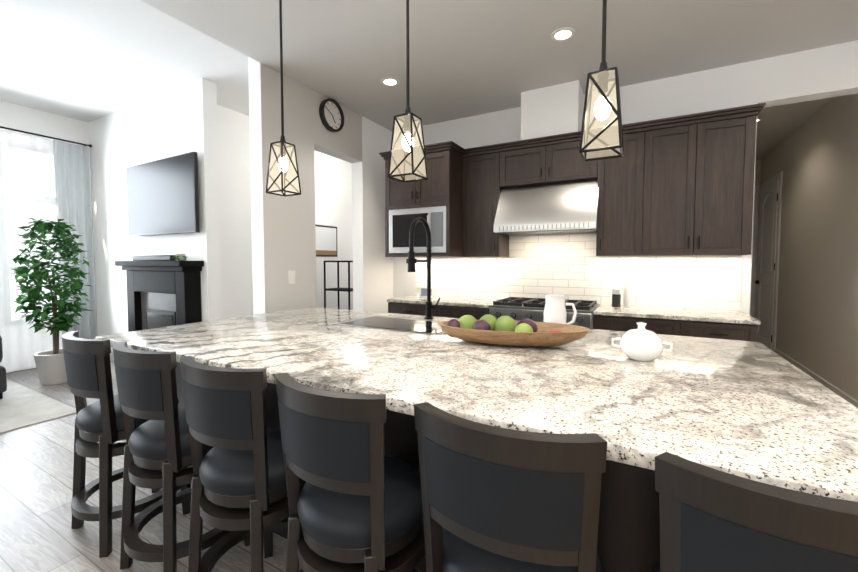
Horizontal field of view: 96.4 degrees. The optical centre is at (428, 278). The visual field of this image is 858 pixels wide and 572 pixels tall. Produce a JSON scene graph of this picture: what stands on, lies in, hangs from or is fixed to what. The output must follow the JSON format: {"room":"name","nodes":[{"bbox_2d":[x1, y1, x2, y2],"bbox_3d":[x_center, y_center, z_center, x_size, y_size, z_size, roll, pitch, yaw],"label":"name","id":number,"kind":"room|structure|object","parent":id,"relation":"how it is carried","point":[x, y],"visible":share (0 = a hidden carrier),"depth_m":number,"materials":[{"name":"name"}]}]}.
{"room":"kitchen","nodes":[
{"label":"kitchen","id":0,"kind":"room"},
{"bbox_2d":[0,100,87,361],"bbox_3d":[-6.291,-0.484,2.363,0.150,3.400,7.000,1,3,29],"label":"wall","id":1,"kind":"structure","parent":0,"point":[14,116],"depth_m":4.74,"materials":[{"name":"white paint"}]},
{"bbox_2d":[0,357,35,372],"bbox_3d":[-6.255,1.149,2.330,0.016,0.140,6.850,1,3,29],"label":"baseboard","id":2,"kind":"structure","parent":1,"relation":"attached to","point":[21,360],"depth_m":4.64,"materials":[{"name":"white"}]},
{"bbox_2d":[0,126,97,371],"bbox_3d":[-5.920,-0.249,2.702,0.180,2.860,5.735,1,3,29],"label":"curtains","id":3,"kind":"object","parent":1,"relation":"hanging from","point":[71,168],"visible":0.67,"depth_m":4.86,"materials":[{"name":"fabric"}]},
{"bbox_2d":[88,87,183,349],"bbox_3d":[-3.731,-0.596,4.853,1.920,3.400,0.160,1,3,29],"label":"wall","id":4,"kind":"structure","parent":0,"point":[148,130],"depth_m":4.86,"materials":[{"name":"white paint"}]},
{"bbox_2d":[110,350,113,360],"bbox_3d":[-3.454,1.043,4.684,2.580,0.140,0.016,1,3,29],"label":"baseboard","id":5,"kind":"structure","parent":4,"relation":"attached to","point":[111,354],"depth_m":5.09,"materials":[{"name":"white"}]},
{"bbox_2d":[126,152,199,236],"bbox_3d":[-2.983,-0.901,4.291,1.400,0.820,0.086,1,3,29],"label":"tv","id":6,"kind":"object","parent":4,"relation":"attached to","point":[162,196],"visible":1,"depth_m":4.19,"materials":[{"name":"black plastic"}]},
{"bbox_2d":[0,361,301,571],"bbox_3d":[-0.624,1.276,2.411,10.100,0.120,12.730,1,3,29],"label":"floor","id":7,"kind":"structure","parent":0,"point":[38,533],"depth_m":2.01,"materials":[{"name":"grey wood"}]},
{"bbox_2d":[0,379,75,433],"bbox_3d":[-4.673,1.206,2.504,1.980,0.010,3.080,1,3,29],"label":"rug","id":8,"kind":"object","parent":7,"relation":"on","point":[21,406],"visible":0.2,"depth_m":3.43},
{"bbox_2d":[0,335,6,398],"bbox_3d":[-5.054,0.709,2.836,1.050,0.947,2.430,1,3,29],"label":"sofa","id":9,"kind":"object","parent":8,"relation":"on","point":[3,384],"visible":1,"depth_m":3.66,"materials":[{"name":"black fabric"}]},
{"bbox_2d":[11,218,91,384],"bbox_3d":[-4.097,0.241,4.204,0.674,1.785,0.663,1,3,29],"label":"plant","id":10,"kind":"object","parent":7,"relation":"on","point":[50,367],"visible":0.98,"depth_m":4.10,"materials":[{"name":"green plant"}]},
{"bbox_2d":[62,331,190,557],"bbox_3d":[-1.512,0.748,1.947,0.464,0.976,0.471,2,3,32],"label":"stool","id":11,"kind":"object","parent":7,"relation":"on","point":[89,375],"visible":0.58,"depth_m":1.74,"materials":[{"name":"black leather"}]},
{"bbox_2d":[115,254,203,331],"bbox_3d":[-3.005,0.431,4.269,1.340,1.401,0.250,1,3,29],"label":"fireplace","id":12,"kind":"object","parent":7,"relation":"on","point":[163,290],"visible":0.71,"depth_m":4.17,"materials":[{"name":"black paint"}]},
{"bbox_2d":[112,342,249,571],"bbox_3d":[-1.077,0.758,1.712,0.464,0.976,0.471,1,3,29],"label":"stool","id":13,"kind":"object","parent":7,"relation":"on","point":[159,439],"visible":0.54,"depth_m":1.51,"materials":[{"name":"black leather"}]},
{"bbox_2d":[180,356,305,571],"bbox_3d":[-0.642,0.769,1.476,0.464,0.976,0.471,1,3,26],"label":"stool","id":14,"kind":"object","parent":7,"relation":"on","point":[239,466],"visible":0.67,"depth_m":1.28,"materials":[{"name":"black leather"}]},
{"bbox_2d":[324,261,352,309],"bbox_3d":[-1.309,0.391,5.890,0.500,1.335,0.320,1,3,29],"label":"ladder shelf","id":15,"kind":"object","parent":7,"relation":"on","point":[348,289],"visible":0.42,"depth_m":5.84,"materials":[{"name":"black metal"}]},
{"bbox_2d":[275,372,424,571],"bbox_3d":[-0.207,0.780,1.240,0.464,0.976,0.471,2,3,31],"label":"stool","id":16,"kind":"object","parent":7,"relation":"on","point":[355,505],"visible":0.98,"depth_m":1.05,"materials":[{"name":"black leather"}]},
{"bbox_2d":[388,303,434,315],"bbox_3d":[-0.046,0.687,4.321,0.580,0.885,0.616,1,3,29],"label":"base cabinet","id":17,"kind":"object","parent":7,"relation":"on","point":[399,308],"depth_m":4.05,"materials":[{"name":"brown wood"}]},
{"bbox_2d":[175,365,659,571],"bbox_3d":[0.006,0.786,2.113,2.994,0.886,1.200,1,3,29],"label":"kitchen island","id":18,"kind":"object","parent":7,"relation":"on","point":[628,540],"depth_m":1.13,"materials":[{"name":"brown wood"}]},
{"bbox_2d":[95,307,857,501],"bbox_3d":[-0.067,0.329,1.969,3.060,0.040,1.530,1,3,29],"label":"island countertop","id":19,"kind":"structure","parent":18,"relation":"on","point":[738,408],"depth_m":1.25,"materials":[{"name":"white stone"}]},
{"bbox_2d":[438,314,589,345],"bbox_3d":[0.397,0.245,1.875,0.705,0.134,0.378,1,3,29],"label":"fruit bowl","id":20,"kind":"object","parent":19,"relation":"on","point":[501,330],"visible":1,"depth_m":1.80,"materials":[{"name":"brown wood"}]},
{"bbox_2d":[543,294,576,324],"bbox_3d":[0.706,0.197,2.067,0.173,0.215,0.120,1,3,29],"label":"pitcher","id":21,"kind":"object","parent":19,"relation":"on","point":[555,310],"visible":0.71,"depth_m":2.03,"materials":[{"name":"white ceramic"}]},
{"bbox_2d":[611,322,672,360],"bbox_3d":[0.867,0.252,1.569,0.219,0.150,0.158,1,3,29],"label":"sugar bowl","id":22,"kind":"object","parent":19,"relation":"on","point":[640,343],"visible":1,"depth_m":1.52,"materials":[{"name":"white ceramic"}]},
{"bbox_2d":[435,307,486,319],"bbox_3d":[0.437,0.699,4.055,0.637,0.885,0.616,1,3,29],"label":"base cabinet","id":23,"kind":"object","parent":7,"relation":"on","point":[450,312],"depth_m":3.76,"materials":[{"name":"brown wood"}]},
{"bbox_2d":[414,402,606,571],"bbox_3d":[0.228,0.790,1.005,0.464,0.976,0.471,1,3,27],"label":"stool","id":24,"kind":"object","parent":7,"relation":"on","point":[497,499],"visible":1,"depth_m":0.78,"materials":[{"name":"black leather"}]},
{"bbox_2d":[487,307,594,328],"bbox_3d":[1.100,0.711,3.656,0.900,0.895,0.640,1,3,29],"label":"stove","id":25,"kind":"object","parent":7,"relation":"on","point":[583,318],"depth_m":3.37,"materials":[{"name":"silver metal"}]},
{"bbox_2d":[595,315,690,336],"bbox_3d":[1.800,0.732,3.302,0.657,0.885,0.616,1,3,29],"label":"base cabinet","id":26,"kind":"object","parent":7,"relation":"on","point":[679,327],"depth_m":2.99,"materials":[{"name":"brown wood"}]},
{"bbox_2d":[387,295,760,326],"bbox_3d":[1.065,0.243,3.673,3.132,0.060,0.641,1,3,29],"label":"countertop","id":27,"kind":"structure","parent":26,"relation":"on","point":[692,314],"depth_m":3.26,"materials":[{"name":"white stone"}]},
{"bbox_2d":[420,287,432,297],"bbox_3d":[-0.028,0.155,4.315,0.150,0.115,0.039,1,3,17],"label":"picture frame","id":28,"kind":"object","parent":27,"relation":"on","point":[423,292],"visible":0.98,"depth_m":4.31,"materials":[{"name":"white"}]},
{"bbox_2d":[612,279,631,306],"bbox_3d":[1.734,0.130,3.450,0.174,0.244,0.072,0,3,-5],"label":"canister","id":29,"kind":"object","parent":27,"relation":"on","point":[627,296],"visible":1,"depth_m":3.43,"materials":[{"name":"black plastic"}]},
{"bbox_2d":[691,323,756,341],"bbox_3d":[2.234,0.743,3.062,0.450,0.885,0.616,1,3,29],"label":"base cabinet","id":30,"kind":"object","parent":7,"relation":"on","point":[729,331],"depth_m":2.75,"materials":[{"name":"brown wood"}]},
{"bbox_2d":[650,452,857,571],"bbox_3d":[0.663,0.801,0.769,0.464,0.976,0.471,1,3,24],"label":"stool","id":31,"kind":"object","parent":7,"relation":"on","point":[713,520],"visible":1,"depth_m":0.59,"materials":[{"name":"black leather"}]},
{"bbox_2d":[200,78,223,320],"bbox_3d":[-2.285,-0.560,4.060,0.002,3.400,0.150,1,3,29],"label":"wall","id":32,"kind":"structure","parent":0,"point":[209,109],"depth_m":4.05,"materials":[{"name":"white paint"}]},
{"bbox_2d":[180,79,371,321],"bbox_3d":[-1.926,-0.644,5.916,0.150,3.400,3.450,1,3,29],"label":"wall","id":33,"kind":"structure","parent":0,"point":[233,146],"depth_m":4.72,"materials":[{"name":"white paint"}]},
{"bbox_2d":[315,224,336,256],"bbox_3d":[-1.766,-0.599,6.019,0.026,0.500,0.940,1,3,29],"label":"wall picture","id":34,"kind":"object","parent":33,"relation":"attached to","point":[326,241],"visible":0.6,"depth_m":6.19,"materials":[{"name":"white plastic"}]},
{"bbox_2d":[244,57,459,314],"bbox_3d":[-0.509,-0.598,4.903,0.150,3.400,3.854,1,3,29],"label":"wall","id":35,"kind":"structure","parent":0,"point":[250,244],"depth_m":3.61,"materials":[{"name":"white paint"}]},
{"bbox_2d":[288,271,294,283],"bbox_3d":[-1.234,-0.013,3.452,0.008,0.120,0.080,1,3,29],"label":"switch plates","id":36,"kind":"object","parent":35,"relation":"attached to","point":[291,277],"visible":1,"depth_m":3.45,"materials":[{"name":"white plastic"}]},
{"bbox_2d":[319,98,343,131],"bbox_3d":[-0.961,-1.626,3.823,0.055,0.310,0.310,1,3,29],"label":"clock","id":37,"kind":"object","parent":35,"relation":"attached to","point":[331,114],"visible":1,"depth_m":3.81,"materials":[{"name":"black plastic"}]},
{"bbox_2d":[385,199,450,254],"bbox_3d":[-0.066,-0.517,4.044,0.760,0.495,0.353,1,3,29],"label":"microwave","id":38,"kind":"object","parent":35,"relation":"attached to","point":[399,217],"depth_m":3.91,"materials":[{"name":"silver metal"}]},
{"bbox_2d":[383,143,466,258],"bbox_3d":[0.048,-0.766,4.181,0.817,1.056,0.656,1,3,29],"label":"upper cabinet","id":39,"kind":"object","parent":35,"relation":"attached to","point":[446,166],"depth_m":3.88,"materials":[{"name":"brown wood"}]},
{"bbox_2d":[467,147,510,258],"bbox_3d":[0.606,-0.760,4.050,0.400,1.056,0.346,1,3,29],"label":"upper cabinet","id":40,"kind":"object","parent":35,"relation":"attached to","point":[482,166],"depth_m":3.91,"materials":[{"name":"brown wood"}]},
{"bbox_2d":[372,148,387,312],"bbox_3d":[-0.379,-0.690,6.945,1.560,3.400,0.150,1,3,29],"label":"wall","id":41,"kind":"structure","parent":0,"point":[379,261],"depth_m":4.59,"materials":[{"name":"white paint"}]},
{"bbox_2d":[0,0,857,159],"bbox_3d":[-0.624,-1.976,2.265,10.100,0.510,12.730,1,3,29],"label":"ceiling","id":42,"kind":"structure","parent":0,"point":[88,60],"depth_m":3.02,"materials":[{"name":"white paint"}]},
{"bbox_2d":[266,0,300,196],"bbox_3d":[-0.704,-1.055,1.830,0.124,1.290,0.124,1,3,29],"label":"pendant light","id":43,"kind":"object","parent":42,"relation":"hanging from","point":[284,164],"visible":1,"depth_m":1.84,"materials":[{"name":"black metal"}]},
{"bbox_2d":[381,77,398,85],"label":"recessed light","id":44,"kind":"object","parent":42,"relation":"in","point":[389,81],"depth_m":3.45,"materials":[{"name":"white"}]},
{"bbox_2d":[388,0,427,182],"bbox_3d":[-0.083,-1.039,1.487,0.124,1.290,0.124,1,3,29],"label":"pendant light","id":45,"kind":"object","parent":42,"relation":"hanging from","point":[408,141],"visible":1,"depth_m":1.50,"materials":[{"name":"black metal"}]},
{"bbox_2d":[551,27,574,41],"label":"recessed light","id":46,"kind":"object","parent":42,"relation":"in","point":[562,34],"depth_m":2.73,"materials":[{"name":"white"}]},
{"bbox_2d":[579,0,623,160],"bbox_3d":[0.530,-1.024,1.149,0.124,1.290,0.124,1,3,29],"label":"pendant light","id":47,"kind":"object","parent":42,"relation":"hanging from","point":[604,106],"visible":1,"depth_m":1.16,"materials":[{"name":"black metal"}]},
{"bbox_2d":[676,68,715,115],"bbox_3d":[3.369,-0.480,5.167,0.150,3.140,3.910,1,3,29],"label":"wall","id":48,"kind":"structure","parent":0,"point":[699,94],"depth_m":3.28,"materials":[{"name":"white paint"}]},
{"bbox_2d":[491,171,598,234],"bbox_3d":[1.136,-0.671,3.658,0.900,0.458,0.526,1,3,29],"label":"range hood","id":49,"kind":"object","parent":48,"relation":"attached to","point":[548,204],"depth_m":3.52,"materials":[{"name":"silver metal"}]},
{"bbox_2d":[499,135,594,182],"bbox_3d":[1.170,-1.090,3.723,0.890,0.368,0.346,1,3,29],"label":"upper cabinet","id":50,"kind":"object","parent":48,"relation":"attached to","point":[548,156],"depth_m":3.57,"materials":[{"name":"brown wood"}]},
{"bbox_2d":[595,123,654,258],"bbox_3d":[1.741,-0.732,3.423,0.414,1.056,0.346,1,3,29],"label":"upper cabinet","id":51,"kind":"object","parent":48,"relation":"attached to","point":[627,182],"depth_m":3.27,"materials":[{"name":"brown wood"}]},
{"bbox_2d":[651,107,758,258],"bbox_3d":[2.161,-0.722,3.191,0.774,1.056,0.346,1,3,29],"label":"upper cabinet","id":52,"kind":"object","parent":48,"relation":"attached to","point":[658,215],"depth_m":3.00,"materials":[{"name":"brown wood"}]},
{"bbox_2d":[740,148,759,315],"bbox_3d":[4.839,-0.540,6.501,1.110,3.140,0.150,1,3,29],"label":"wall","id":53,"kind":"structure","parent":0,"point":[746,259],"depth_m":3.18,"materials":[{"name":"white paint"}]},
{"bbox_2d":[755,52,857,400],"bbox_3d":[4.481,-0.452,4.553,0.150,3.140,3.910,1,3,29],"label":"wall","id":54,"kind":"structure","parent":0,"point":[817,328],"depth_m":3.95,"materials":[{"name":"white paint"}]},
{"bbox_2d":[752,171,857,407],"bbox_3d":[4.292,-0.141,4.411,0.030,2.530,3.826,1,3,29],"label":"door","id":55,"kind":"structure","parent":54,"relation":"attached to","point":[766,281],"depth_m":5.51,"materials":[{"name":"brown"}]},
{"label":"outside","id":56,"kind":"structure","parent":0,"visible":0},
{"bbox_2d":[0,140,59,329],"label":"window","id":57,"kind":"structure","parent":56,"point":[18,218],"depth_m":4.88,"materials":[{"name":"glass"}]}
]}

